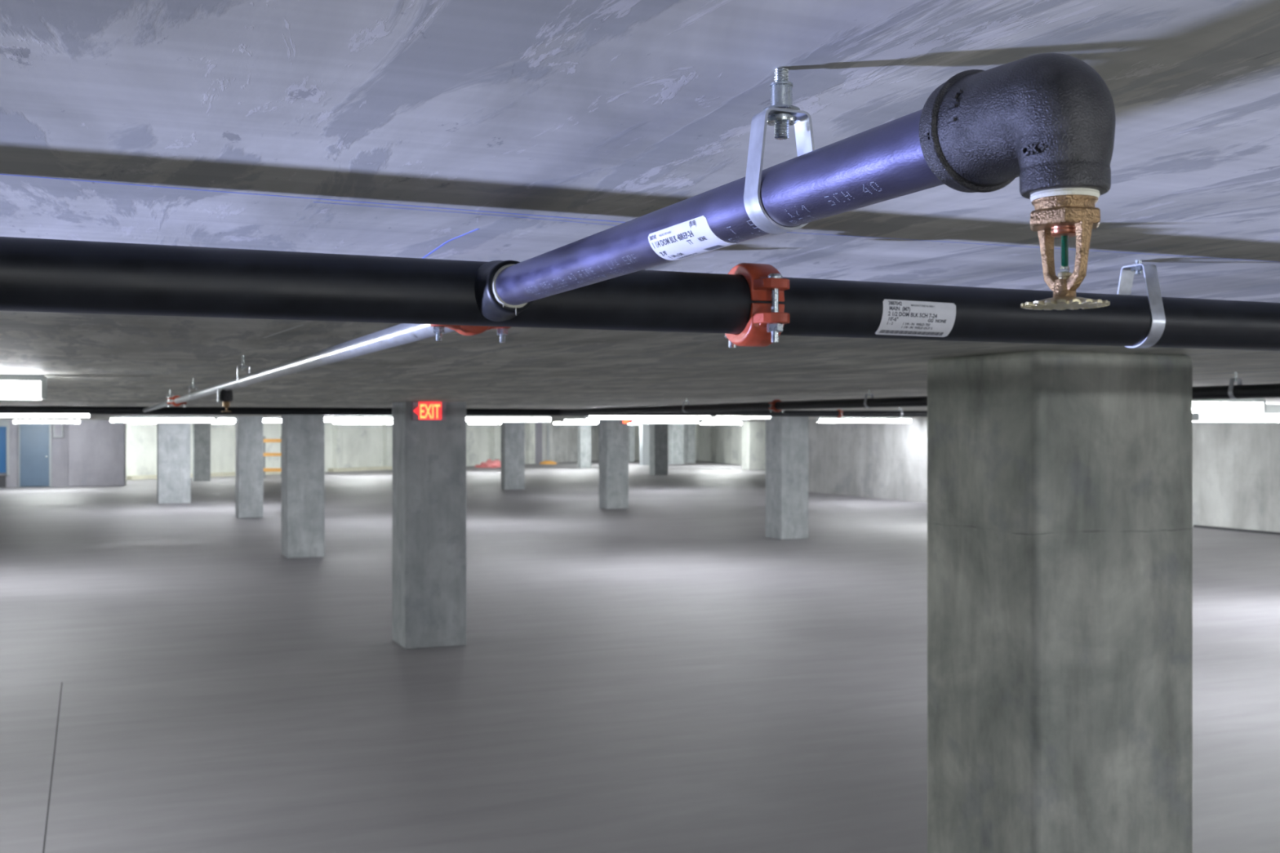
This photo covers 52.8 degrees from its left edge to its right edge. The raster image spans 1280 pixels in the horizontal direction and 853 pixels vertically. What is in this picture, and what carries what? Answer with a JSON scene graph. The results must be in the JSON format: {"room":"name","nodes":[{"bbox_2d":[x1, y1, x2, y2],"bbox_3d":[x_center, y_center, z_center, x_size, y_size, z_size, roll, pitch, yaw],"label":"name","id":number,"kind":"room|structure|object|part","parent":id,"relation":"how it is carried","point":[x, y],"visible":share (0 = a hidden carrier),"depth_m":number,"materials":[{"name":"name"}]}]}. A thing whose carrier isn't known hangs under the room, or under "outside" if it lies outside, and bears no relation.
{"room":"underground parking garage","nodes":[
{"label":"underground parking garage","id":0,"kind":"room"},
{"bbox_2d":[0,419,68,487],"bbox_3d":[-27.148,0.931,42.400,15.311,2.338,0.300,0,0,-23],"label":"wall","id":1,"kind":"structure","parent":0,"point":[60,446],"depth_m":45.07,"materials":[{"name":"grey paint"}]},
{"bbox_2d":[0,419,8,487],"bbox_3d":[-22.154,0.935,44.279,0.904,2.330,0.160,0,0,-23],"label":"window","id":2,"kind":"structure","parent":1,"relation":"in","point":[4,424],"depth_m":44.40,"materials":[{"name":"blue glass"}]},
{"bbox_3d":[-22.202,1.890,44.258,0.800,0.420,0.160,0,0,-23],"label":"sill","id":3,"kind":"part","parent":2,"relation":"part of","materials":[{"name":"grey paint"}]},
{"bbox_2d":[18,422,51,487],"bbox_3d":[-20.990,0.932,44.753,1.029,2.335,0.200,0,0,-23],"label":"door","id":4,"kind":"structure","parent":1,"relation":"in","point":[34,438],"depth_m":44.79,"materials":[{"name":"blue paint"}]},
{"bbox_2d":[53,422,63,437],"bbox_3d":[-20.314,0.090,45.047,0.319,0.580,0.190,0,0,-23],"label":"box","id":5,"kind":"object","parent":1,"relation":"attached to","point":[58,428],"visible":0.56,"depth_m":44.96,"materials":[{"name":"grey"}]},
{"bbox_2d":[68,419,124,486],"bbox_3d":[-19.139,0.932,45.460,1.825,2.336,0.348,0,0,-23],"label":"wall","id":6,"kind":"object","parent":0,"point":[96,447],"visible":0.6,"depth_m":45.30,"materials":[{"name":"grey paint"}]},
{"bbox_2d":[124,422,125,484],"bbox_3d":[-19.494,0.931,48.366,0.300,2.338,4.674,0,0,-23],"label":"wall","id":7,"kind":"structure","parent":0,"point":[125,422],"depth_m":46.27,"materials":[{"name":"grey paint"}]},
{"bbox_2d":[125,422,281,479],"bbox_3d":[-17.535,0.931,55.118,0.300,2.338,10.605,0,0,33],"label":"wall","id":8,"kind":"structure","parent":0,"point":[140,438],"depth_m":54.12,"materials":[{"name":"grey concrete"}]},
{"bbox_2d":[324,421,489,471],"bbox_3d":[-11.439,0.931,64.581,0.300,2.338,11.907,0,0,33],"label":"wall","id":9,"kind":"structure","parent":0,"point":[362,443],"depth_m":61.91,"materials":[{"name":"grey concrete"}]},
{"bbox_2d":[333,423,342,468],"bbox_3d":[-14.039,0.851,60.006,0.300,2.173,0.327,0,0,33],"label":"pilaster","id":10,"kind":"object","parent":9,"relation":"attached to","point":[337,428],"visible":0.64,"depth_m":59.89,"materials":[{"name":"grey concrete"}]},
{"bbox_2d":[382,423,392,466],"bbox_3d":[-12.261,0.851,62.756,0.300,2.173,0.387,0,0,33],"label":"pilaster","id":11,"kind":"object","parent":9,"relation":"attached to","point":[387,428],"visible":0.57,"depth_m":62.62,"materials":[{"name":"grey concrete"}]},
{"bbox_2d":[524,422,599,463],"bbox_3d":[-5.309,0.931,74.823,0.300,2.338,11.999,0,0,29],"label":"wall","id":12,"kind":"structure","parent":0,"point":[562,437],"depth_m":76.06,"materials":[{"name":"concrete"}]},
{"bbox_2d":[489,424,500,461],"bbox_3d":[-7.754,0.932,69.782,0.300,2.336,0.810,0,0,29],"label":"pilaster","id":13,"kind":"object","parent":12,"relation":"attached to","point":[495,429],"visible":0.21,"depth_m":69.47,"materials":[{"name":"grey concrete"}]},
{"bbox_2d":[525,422,535,463],"bbox_3d":[-6.179,0.932,72.630,0.300,2.336,0.540,0,0,29],"label":"pilaster","id":14,"kind":"object","parent":12,"relation":"attached to","point":[530,426],"visible":1,"depth_m":72.43,"materials":[{"name":"grey concrete"}]},
{"bbox_2d":[535,422,542,463],"bbox_3d":[-5.816,0.931,73.441,0.150,2.338,0.690,0,0,29],"label":"pilaster","id":15,"kind":"object","parent":12,"relation":"attached to","point":[538,424],"visible":0.86,"depth_m":73.36,"materials":[{"name":"grey concrete"}]},
{"bbox_2d":[0,0,1279,422],"bbox_3d":[-5.441,-0.338,39.533,53.000,0.200,95.000,0,0,-23],"label":"ceiling","id":16,"kind":"structure","parent":0,"point":[487,131],"depth_m":1.14,"materials":[{"name":"concrete"}]},
{"bbox_2d":[0,373,47,399],"bbox_3d":[-3.228,-0.181,5.757,1.056,0.112,0.154,0,0,-23],"label":"strip light","id":17,"kind":"object","parent":16,"relation":"attached to","point":[12,386],"visible":1,"depth_m":5.87,"materials":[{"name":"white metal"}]},
{"bbox_2d":[0,413,90,417],"bbox_3d":[-8.304,-0.181,17.009,1.961,0.112,0.154,0,0,-23],"label":"strip light","id":18,"kind":"object","parent":16,"relation":"attached to","point":[1,415],"visible":0.36,"depth_m":17.12,"materials":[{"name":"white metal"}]},
{"bbox_2d":[13,418,80,422],"bbox_3d":[-19.309,-0.173,42.004,1.997,0.127,0.154,0,0,-23],"label":"strip light","id":19,"kind":"object","parent":16,"relation":"attached to","point":[15,420],"visible":0.97,"depth_m":41.93,"materials":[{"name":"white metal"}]},
{"bbox_2d":[127,422,156,423],"bbox_3d":[-18.837,-0.173,48.801,1.013,0.127,0.154,0,0,-23],"label":"strip light","id":20,"kind":"object","parent":16,"relation":"attached to","point":[127,422],"visible":0.53,"depth_m":48.75,"materials":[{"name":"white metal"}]},
{"bbox_2d":[109,417,215,422],"bbox_3d":[-11.832,-0.173,32.007,2.462,0.127,0.154,0,0,-23],"label":"strip light","id":21,"kind":"object","parent":16,"relation":"attached to","point":[111,419],"visible":0.95,"depth_m":31.94,"materials":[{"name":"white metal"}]},
{"bbox_2d":[188,378,197,399],"bbox_3d":[-2.215,-0.185,6.394,0.038,0.106,0.018,0,0,-23],"label":"hanger","id":22,"kind":"object","parent":16,"relation":"hanging from","point":[193,386],"visible":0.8,"depth_m":6.39,"materials":[{"name":"metal"}]},
{"bbox_3d":[-2.215,-0.213,6.394,0.008,0.049,0.008,0,0,-23],"label":"threaded rod","id":23,"kind":"part","parent":22,"relation":"part of","materials":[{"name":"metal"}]},
{"bbox_2d":[211,420,233,423],"bbox_3d":[-16.498,-0.173,51.001,0.830,0.127,0.154,0,0,-23],"label":"strip light","id":24,"kind":"object","parent":16,"relation":"attached to","point":[215,422],"visible":0.53,"depth_m":50.94,"materials":[{"name":"white plastic"}]},
{"bbox_2d":[216,417,235,422],"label":"strip light","id":25,"kind":"object","parent":16,"relation":"attached to","point":[233,419],"depth_m":33.20,"materials":[{"name":"white plastic"}]},
{"bbox_2d":[236,355,250,386],"bbox_3d":[-1.321,-0.185,4.296,0.042,0.106,0.018,0,0,-23],"label":"hanger","id":26,"kind":"object","parent":16,"relation":"hanging from","point":[243,366],"visible":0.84,"depth_m":4.29,"materials":[{"name":"metal"}]},
{"bbox_3d":[-1.321,-0.213,4.296,0.008,0.049,0.008,0,0,-23],"label":"threaded rod","id":27,"kind":"part","parent":26,"relation":"part of","materials":[{"name":"metal"}]},
{"bbox_2d":[142,323,455,412],"bbox_3d":[-2.385,-0.151,6.792,0.033,0.033,11.460,0,0,-23],"label":"pipe","id":28,"kind":"object","parent":26,"relation":"hanging from","point":[402,334],"visible":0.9,"depth_m":2.63,"materials":[{"name":"metal"}]},
{"bbox_2d":[166,395,186,407],"bbox_3d":[-2.725,-0.148,7.589,0.111,0.069,0.044,0,0,-23],"label":"coupling","id":29,"kind":"object","parent":28,"relation":"attached to","point":[168,403],"visible":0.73,"depth_m":7.57,"materials":[{"name":"red paint"}]},
{"bbox_2d":[217,388,233,412],"bbox_3d":[-1.552,-0.098,4.828,0.056,0.086,0.048,0,0,-23],"label":"sprinkler","id":30,"kind":"object","parent":28,"relation":"hanging from","point":[226,397],"visible":0.98,"depth_m":4.82,"materials":[{"name":"black metal"}]},
{"bbox_2d":[219,389,233,401],"bbox_3d":[-1.548,-0.116,4.830,0.048,0.046,0.048,0,0,-23],"label":"outlet","id":31,"kind":"object","parent":30,"relation":"attached to","point":[224,395],"depth_m":4.81,"materials":[{"name":"black metal"}]},
{"bbox_2d":[430,324,511,342],"bbox_3d":[-0.227,-0.147,1.730,0.109,0.066,0.038,0,0,-23],"label":"coupling","id":32,"kind":"object","parent":28,"relation":"attached to","point":[502,331],"visible":0.25,"depth_m":1.71,"materials":[{"name":"red paint"}]},
{"bbox_2d":[263,417,281,422],"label":"strip light","id":33,"kind":"object","parent":16,"relation":"attached to","point":[265,419],"depth_m":33.66,"materials":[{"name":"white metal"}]},
{"bbox_2d":[324,415,392,421],"bbox_3d":[-6.081,-0.173,28.404,1.808,0.127,0.154,0,0,-23],"label":"strip light","id":34,"kind":"object","parent":16,"relation":"attached to","point":[327,418],"visible":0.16,"depth_m":28.30,"materials":[{"name":"white plastic"}]},
{"bbox_2d":[333,421,392,423],"bbox_3d":[-11.571,-0.173,54.004,2.526,0.127,0.154,0,0,-23],"label":"strip light","id":35,"kind":"object","parent":16,"relation":"attached to","point":[334,422],"visible":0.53,"depth_m":53.93,"materials":[{"name":"white plastic"}]},
{"bbox_2d":[466,421,500,424],"bbox_3d":[-6.707,-0.173,58.003,2.136,0.127,0.154,0,0,-23],"label":"strip light","id":36,"kind":"object","parent":16,"relation":"attached to","point":[468,422],"visible":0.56,"depth_m":57.85,"materials":[{"name":"white plastic"}]},
{"bbox_2d":[466,415,551,421],"bbox_3d":[-2.865,-0.173,27.506,2.021,0.127,0.154,0,0,-23],"label":"strip light","id":37,"kind":"object","parent":16,"relation":"attached to","point":[468,418],"visible":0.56,"depth_m":27.47,"materials":[{"name":"white plastic"}]},
{"bbox_2d":[552,421,597,424],"bbox_3d":[-3.117,-0.173,62.003,2.241,0.127,0.154,0,0,-23],"label":"strip light","id":38,"kind":"object","parent":16,"relation":"attached to","point":[553,422],"visible":0.73,"depth_m":61.85,"materials":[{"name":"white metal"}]},
{"bbox_2d":[562,418,599,422],"bbox_3d":[-1.725,-0.173,38.001,1.155,0.127,0.154,0,0,-23],"label":"strip light","id":39,"kind":"object","parent":16,"relation":"attached to","point":[564,420],"visible":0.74,"depth_m":37.93,"materials":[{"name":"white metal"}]},
{"bbox_2d":[631,418,698,422],"bbox_3d":[0.815,-0.173,42.005,2.356,0.127,0.154,0,0,-23],"label":"strip light","id":40,"kind":"object","parent":16,"relation":"attached to","point":[633,420],"visible":0.81,"depth_m":41.92,"materials":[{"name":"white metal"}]},
{"bbox_2d":[583,415,748,419],"bbox_3d":[0.435,-0.173,19.014,2.633,0.127,0.154,0,0,-23],"label":"strip light","id":41,"kind":"object","parent":16,"relation":"attached to","point":[584,416],"visible":0.32,"depth_m":18.84,"materials":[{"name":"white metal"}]},
{"bbox_2d":[682,398,689,412],"bbox_3d":[0.388,-0.178,10.819,0.064,0.119,0.024,0,0,-23],"label":"hanger","id":42,"kind":"object","parent":16,"relation":"hanging from","point":[686,402],"visible":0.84,"depth_m":10.81,"materials":[{"name":"metal"}]},
{"bbox_2d":[700,421,741,424],"bbox_3d":[3.758,-0.173,60.003,2.033,0.127,0.154,0,0,-23],"label":"strip light","id":43,"kind":"object","parent":16,"relation":"attached to","point":[701,422],"visible":1,"depth_m":59.93,"materials":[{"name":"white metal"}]},
{"bbox_2d":[710,416,772,418],"bbox_3d":[1.374,-0.173,17.502,0.868,0.127,0.154,0,0,-23],"label":"strip light","id":44,"kind":"object","parent":16,"relation":"attached to","point":[714,417],"visible":0.29,"depth_m":17.45,"materials":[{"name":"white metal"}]},
{"bbox_2d":[743,66,814,234],"bbox_3d":[0.094,-0.184,0.858,0.046,0.109,0.025,0,0,-23],"label":"hanger","id":45,"kind":"object","parent":16,"relation":"hanging from","point":[781,113],"visible":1,"depth_m":0.85,"materials":[{"name":"metal"}]},
{"bbox_2d":[762,104,799,111],"bbox_3d":[0.094,-0.210,0.858,0.025,0.002,0.025,0,0,-23],"label":"washer","id":46,"kind":"object","parent":45,"relation":"in","point":[773,107],"depth_m":0.85,"materials":[{"name":"metal"}]},
{"bbox_3d":[0.094,-0.215,0.858,0.009,0.046,0.009,0,0,-31],"label":"threaded rod","id":47,"kind":"part","parent":45,"relation":"part of","materials":[{"name":"metal"}]},
{"bbox_2d":[816,417,911,422],"bbox_3d":[6.100,-0.173,35.009,2.955,0.127,0.154,0,0,-23],"label":"strip light","id":48,"kind":"object","parent":16,"relation":"attached to","point":[818,420],"visible":0.95,"depth_m":34.95,"materials":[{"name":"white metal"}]},
{"bbox_2d":[863,389,873,408],"bbox_3d":[1.470,-0.178,8.280,0.064,0.119,0.024,0,0,-23],"label":"hanger","id":49,"kind":"object","parent":16,"relation":"hanging from","point":[868,393],"visible":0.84,"depth_m":8.27,"materials":[{"name":"metal"}]},
{"bbox_2d":[897,406,902,417],"bbox_3d":[3.108,-0.175,15.403,0.024,0.126,0.077,0,0,-23],"label":"hanger","id":50,"kind":"object","parent":16,"relation":"hanging from","point":[901,411],"visible":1,"depth_m":15.38,"materials":[{"name":"metal"}]},
{"bbox_2d":[0,405,927,417],"bbox_3d":[-2.687,-0.151,12.932,37.000,0.073,0.073,0,0,-23],"label":"pipe","id":51,"kind":"object","parent":50,"relation":"hanging from","point":[3,409],"visible":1,"depth_m":12.82,"materials":[{"name":"black metal"}]},
{"bbox_2d":[835,408,843,417],"bbox_3d":[2.326,-0.151,15.070,0.045,0.100,0.137,0,0,-23],"label":"coupling","id":52,"kind":"object","parent":51,"relation":"attached to","point":[840,411],"visible":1,"depth_m":15.03,"materials":[{"name":"red paint"}]},
{"bbox_2d":[1116,259,1165,348],"bbox_3d":[0.714,-0.175,1.848,0.024,0.126,0.077,0,0,-23],"label":"hanger","id":53,"kind":"object","parent":16,"relation":"hanging from","point":[1150,273],"visible":0.82,"depth_m":1.82,"materials":[{"name":"metal"}]},
{"bbox_2d":[0,236,1279,351],"bbox_3d":[-0.273,-0.151,1.405,9.600,0.073,0.114,0,0,-23],"label":"pipe","id":54,"kind":"object","parent":53,"relation":"hanging from","point":[37,274],"visible":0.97,"depth_m":1.47,"materials":[{"name":"metal"}]},
{"bbox_2d":[474,260,533,321],"bbox_3d":[-0.150,-0.152,1.429,0.068,0.068,0.063,0,0,-23],"label":"outlet","id":55,"kind":"object","parent":54,"relation":"attached to","point":[486,308],"depth_m":1.42,"materials":[{"name":"metal"}]},
{"bbox_2d":[492,109,944,313],"bbox_3d":[0.013,-0.148,1.047,0.048,0.056,0.828,0,0,-23],"label":"pipe","id":56,"kind":"object","parent":54,"relation":"attached to","point":[885,162],"visible":0.88,"depth_m":0.88,"materials":[{"name":"metal"}]},
{"bbox_2d":[919,53,1115,199],"bbox_3d":[0.190,-0.147,0.633,0.063,0.074,0.098,0,0,-23],"label":"pipe elbow","id":57,"kind":"object","parent":56,"relation":"attached to","point":[1047,121],"visible":0.98,"depth_m":0.60,"materials":[{"name":"black metal"}]},
{"bbox_2d":[1020,187,1110,310],"bbox_3d":[0.200,-0.084,0.608,0.040,0.056,0.040,0,0,-23],"label":"sprinkler","id":58,"kind":"object","parent":57,"relation":"attached to","point":[1065,213],"visible":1,"depth_m":0.60,"materials":[{"name":"brown metal"}]},
{"bbox_3d":[0.197,-0.082,0.616,0.008,0.037,0.014,0,0,-23],"label":"frame arm","id":59,"kind":"part","parent":58,"relation":"part of","materials":[{"name":"brown metal"}]},
{"bbox_3d":[0.200,-0.081,0.608,0.004,0.019,0.004,0,0,-23],"label":"glass bulb","id":60,"kind":"part","parent":58,"relation":"part of","materials":[{"name":"green glass"}]},
{"bbox_3d":[0.204,-0.082,0.601,0.008,0.037,0.014,0,0,-23],"label":"frame arm","id":61,"kind":"part","parent":58,"relation":"part of","materials":[{"name":"brown metal"}]},
{"bbox_2d":[724,262,789,347],"bbox_3d":[0.140,-0.151,1.603,0.045,0.103,0.137,0,0,-23],"label":"coupling","id":62,"kind":"object","parent":54,"relation":"attached to","point":[766,322],"visible":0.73,"depth_m":1.56,"materials":[{"name":"red paint"}]},
{"bbox_3d":[0.714,-0.228,1.848,0.009,0.020,0.009,0,0,-8],"label":"threaded rod","id":63,"kind":"part","parent":53,"relation":"part of","materials":[{"name":"metal"}]},
{"bbox_2d":[1192,398,1266,413],"bbox_3d":[4.214,-0.173,10.111,1.715,0.127,0.154,0,0,-23],"label":"strip light","id":64,"kind":"object","parent":16,"relation":"attached to","point":[1242,405],"visible":0.39,"depth_m":10.25,"materials":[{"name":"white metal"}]},
{"bbox_2d":[1227,372,1242,399],"bbox_3d":[2.600,-0.178,5.631,0.064,0.119,0.024,0,0,-23],"label":"hanger","id":65,"kind":"object","parent":16,"relation":"hanging from","point":[1238,380],"visible":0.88,"depth_m":5.62,"materials":[{"name":"metal"}]},
{"bbox_2d":[559,383,1279,415],"bbox_3d":[1.413,-0.151,8.414,0.060,0.060,11.430,0,0,-23],"label":"pipe","id":66,"kind":"object","parent":65,"relation":"hanging from","point":[1264,390],"visible":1,"depth_m":8.58,"materials":[{"name":"black metal"}]},
{"bbox_2d":[768,399,784,412],"bbox_3d":[0.996,-0.149,9.393,0.125,0.094,0.045,0,0,-23],"label":"coupling","id":67,"kind":"object","parent":66,"relation":"attached to","point":[771,407],"visible":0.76,"depth_m":9.37,"materials":[{"name":"red paint"}]},
{"bbox_2d":[1192,404,1279,422],"bbox_3d":[7.270,-0.143,14.030,3.356,0.187,0.154,0,0,-23],"label":"strip light","id":68,"kind":"object","parent":16,"relation":"attached to","point":[1272,414],"visible":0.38,"depth_m":13.57,"materials":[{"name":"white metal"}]},
{"bbox_2d":[0,460,1279,852],"bbox_3d":[-5.441,2.200,39.533,53.000,0.201,95.000,0,0,-23],"label":"floor","id":69,"kind":"structure","parent":0,"point":[664,673],"depth_m":10.85,"materials":[{"name":"concrete"}]},
{"bbox_2d":[156,422,191,503],"bbox_3d":[-12.809,0.931,35.441,0.839,2.338,0.600,0,0,-23],"label":"concrete column","id":70,"kind":"structure","parent":69,"relation":"on","point":[173,438],"depth_m":35.17,"materials":[{"name":"grey concrete"}]},
{"bbox_2d":[192,422,210,480],"bbox_3d":[-16.978,0.931,49.952,0.620,2.338,0.600,0,0,-23],"label":"concrete column","id":71,"kind":"structure","parent":69,"relation":"on","point":[201,430],"depth_m":49.68,"materials":[{"name":"grey concrete"}]},
{"bbox_2d":[126,471,280,479],"bbox_3d":[-17.319,2.020,54.854,0.350,0.160,10.075,0,0,33],"label":"curb","id":72,"kind":"object","parent":69,"relation":"on","point":[226,473],"visible":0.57,"depth_m":53.70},
{"bbox_2d":[235,416,263,518],"bbox_3d":[-9.034,0.931,29.825,0.559,2.338,0.587,0,0,-23],"label":"concrete column","id":73,"kind":"structure","parent":69,"relation":"on","point":[249,430],"depth_m":29.57,"materials":[{"name":"grey concrete"}]},
{"bbox_2d":[263,435,281,477],"bbox_3d":[-15.078,1.250,52.993,0.871,1.700,0.146,0,0,0],"label":"rack","id":74,"kind":"object","parent":69,"relation":"on","point":[265,469],"visible":0.59,"depth_m":52.92,"materials":[{"name":"orange"}]},
{"bbox_3d":[-15.448,1.250,53.000,0.100,1.700,0.100,0,0,-23],"label":"post","id":75,"kind":"part","parent":74,"relation":"part of","materials":[{"name":"grey metal"}]},
{"bbox_3d":[-15.078,0.580,52.960,0.740,0.140,0.080,0,0,0],"label":"rail","id":76,"kind":"part","parent":74,"relation":"part of","materials":[{"name":"orange metal"}]},
{"bbox_3d":[-15.078,1.150,52.960,0.740,0.140,0.080,0,0,0],"label":"rail","id":77,"kind":"part","parent":74,"relation":"part of","materials":[{"name":"orange"}]},
{"bbox_3d":[-15.078,1.780,52.960,0.740,0.140,0.080,0,0,0],"label":"rail","id":78,"kind":"part","parent":74,"relation":"part of","materials":[{"name":"orange metal"}]},
{"bbox_3d":[-14.709,1.250,53.000,0.100,1.700,0.100,0,0,-23],"label":"post","id":79,"kind":"part","parent":74,"relation":"part of","materials":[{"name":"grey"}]},
{"bbox_2d":[281,414,324,558],"bbox_3d":[-5.479,0.931,20.959,0.585,2.338,0.700,0,0,-23],"label":"concrete column","id":80,"kind":"structure","parent":69,"relation":"on","point":[303,436],"depth_m":20.65,"materials":[{"name":"grey concrete"}]},
{"bbox_2d":[328,466,392,471],"bbox_3d":[-13.040,2.020,61.505,0.350,0.160,4.584,0,0,33],"label":"curb","id":81,"kind":"object","parent":69,"relation":"on","point":[382,468],"visible":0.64,"depth_m":61.01,"materials":[{"name":"grey concrete"}]},
{"bbox_2d":[392,401,466,649],"bbox_3d":[-2.048,0.931,12.514,0.593,2.338,0.582,0,0,-23],"label":"concrete column","id":82,"kind":"structure","parent":69,"relation":"on","point":[429,456],"depth_m":12.26,"materials":[{"name":"grey concrete"}]},
{"bbox_2d":[411,401,445,420],"bbox_3d":[-1.995,-0.153,12.188,0.321,0.193,0.058,0,0,-23],"label":"exit sign","id":83,"kind":"object","parent":82,"relation":"attached to","point":[420,411],"visible":0.97,"depth_m":12.16,"materials":[{"name":"red plastic"}]},
{"bbox_2d":[473,459,500,467],"bbox_3d":[-7.726,1.886,66.004,1.217,0.428,1.201,0,0,44],"label":"plastic sheeting","id":84,"kind":"object","parent":69,"relation":"on","point":[496,463],"visible":0.94,"depth_m":65.68,"materials":[{"name":"plastic"}]},
{"bbox_2d":[500,421,524,489],"bbox_3d":[-4.256,0.931,43.117,0.694,2.338,0.450,0,0,-23],"label":"concrete column","id":85,"kind":"structure","parent":69,"relation":"on","point":[512,433],"depth_m":42.92,"materials":[{"name":"grey concrete"}]},
{"bbox_2d":[538,424,556,464],"bbox_3d":[-5.135,1.000,72.000,1.000,2.200,1.000,0,0,-23],"label":"post","id":86,"kind":"object","parent":69,"relation":"on","point":[548,461],"visible":1,"depth_m":71.94,"materials":[{"name":"grey metal"}]},
{"bbox_2d":[577,424,591,467],"bbox_3d":[-2.843,0.931,65.878,0.580,2.338,0.487,0,0,-23],"label":"concrete column","id":87,"kind":"structure","parent":69,"relation":"on","point":[584,431],"depth_m":65.66,"materials":[{"name":"grey concrete"}]},
{"bbox_2d":[599,418,628,509],"bbox_3d":[-0.678,0.931,33.147,0.605,2.338,0.560,0,0,-23],"label":"concrete column","id":88,"kind":"structure","parent":69,"relation":"on","point":[613,435],"depth_m":32.91,"materials":[{"name":"grey concrete"}]},
{"bbox_2d":[620,418,631,423],"bbox_3d":[-0.355,-0.150,32.949,0.313,0.165,0.057,0,0,-23],"label":"exit sign","id":89,"kind":"object","parent":88,"relation":"attached to","point":[622,420],"visible":0.64,"depth_m":32.92,"materials":[{"name":"red plastic"}]},
{"bbox_2d":[628,424,635,462],"bbox_3d":[-0.585,0.931,76.345,0.350,2.338,0.600,0,0,-23],"label":"concrete column","id":90,"kind":"structure","parent":69,"relation":"on","point":[631,427],"depth_m":76.07,"materials":[{"name":"grey concrete"}]},
{"bbox_2d":[639,422,649,465],"bbox_3d":[0.290,0.931,70.016,0.520,2.338,0.400,0,0,-23],"label":"concrete column","id":91,"kind":"structure","parent":69,"relation":"on","point":[644,428],"depth_m":69.83,"materials":[{"name":"grey concrete"}]},
{"bbox_2d":[649,422,667,475],"bbox_3d":[0.810,0.931,56.054,0.631,2.338,0.577,0,0,-23],"label":"concrete column","id":92,"kind":"structure","parent":69,"relation":"on","point":[658,431],"depth_m":55.80,"materials":[{"name":"grey concrete"}]},
{"bbox_2d":[668,422,684,464],"bbox_3d":[2.028,0.931,72.413,0.700,2.338,0.600,0,0,-23],"label":"concrete column","id":93,"kind":"structure","parent":69,"relation":"on","point":[676,430],"depth_m":72.15,"materials":[{"name":"grey concrete"}]},
{"bbox_2d":[684,422,695,462],"bbox_3d":[2.857,0.931,74.370,0.480,2.338,0.600,0,0,-23],"label":"concrete column","id":94,"kind":"structure","parent":69,"relation":"on","point":[689,428],"depth_m":74.12,"materials":[{"name":"grey concrete"}]},
{"bbox_2d":[742,421,765,470],"bbox_3d":[5.604,0.931,62.584,1.100,2.338,0.800,0,0,-23],"label":"concrete column","id":95,"kind":"structure","parent":69,"relation":"on","point":[753,433],"depth_m":62.20,"materials":[{"name":"grey concrete"}]},
{"bbox_2d":[765,416,808,539],"bbox_3d":[2.766,0.931,24.300,0.583,2.338,0.616,0,0,-23],"label":"concrete column","id":96,"kind":"structure","parent":69,"relation":"on","point":[786,437],"depth_m":24.03,"materials":[{"name":"grey concrete"}]},
{"bbox_2d":[927,350,1192,852],"bbox_3d":[1.417,0.931,4.395,0.661,2.338,0.577,0,0,-23],"label":"concrete column","id":97,"kind":"structure","parent":69,"relation":"on","point":[1060,483],"depth_m":4.16,"materials":[{"name":"grey concrete"}]},
{"bbox_2d":[635,422,696,460],"bbox_3d":[0.620,0.931,80.150,5.788,2.338,0.300,0,0,0],"label":"wall","id":98,"kind":"structure","parent":0,"point":[637,426],"depth_m":80.00,"materials":[{"name":"grey concrete"}]},
{"bbox_2d":[696,422,742,465],"bbox_3d":[4.846,0.931,74.532,0.300,2.338,11.252,0,0,-12],"label":"wall","id":99,"kind":"structure","parent":0,"point":[718,443],"depth_m":74.86,"materials":[{"name":"grey concrete"}]},
{"bbox_2d":[808,417,1279,532],"bbox_3d":[13.796,0.931,22.080,0.300,2.338,47.800,0,0,-23],"label":"wall","id":100,"kind":"structure","parent":0,"point":[1236,465],"depth_m":26.95,"materials":[{"name":"concrete"}]},
{"bbox_2d":[1193,524,1279,535],"bbox_3d":[14.340,2.075,20.355,0.048,0.050,14.200,0,0,-23],"label":"baseboard","id":101,"kind":"structure","parent":100,"relation":"attached to","point":[1194,526],"depth_m":25.85,"materials":[{"name":"grey paint"}]}
]}

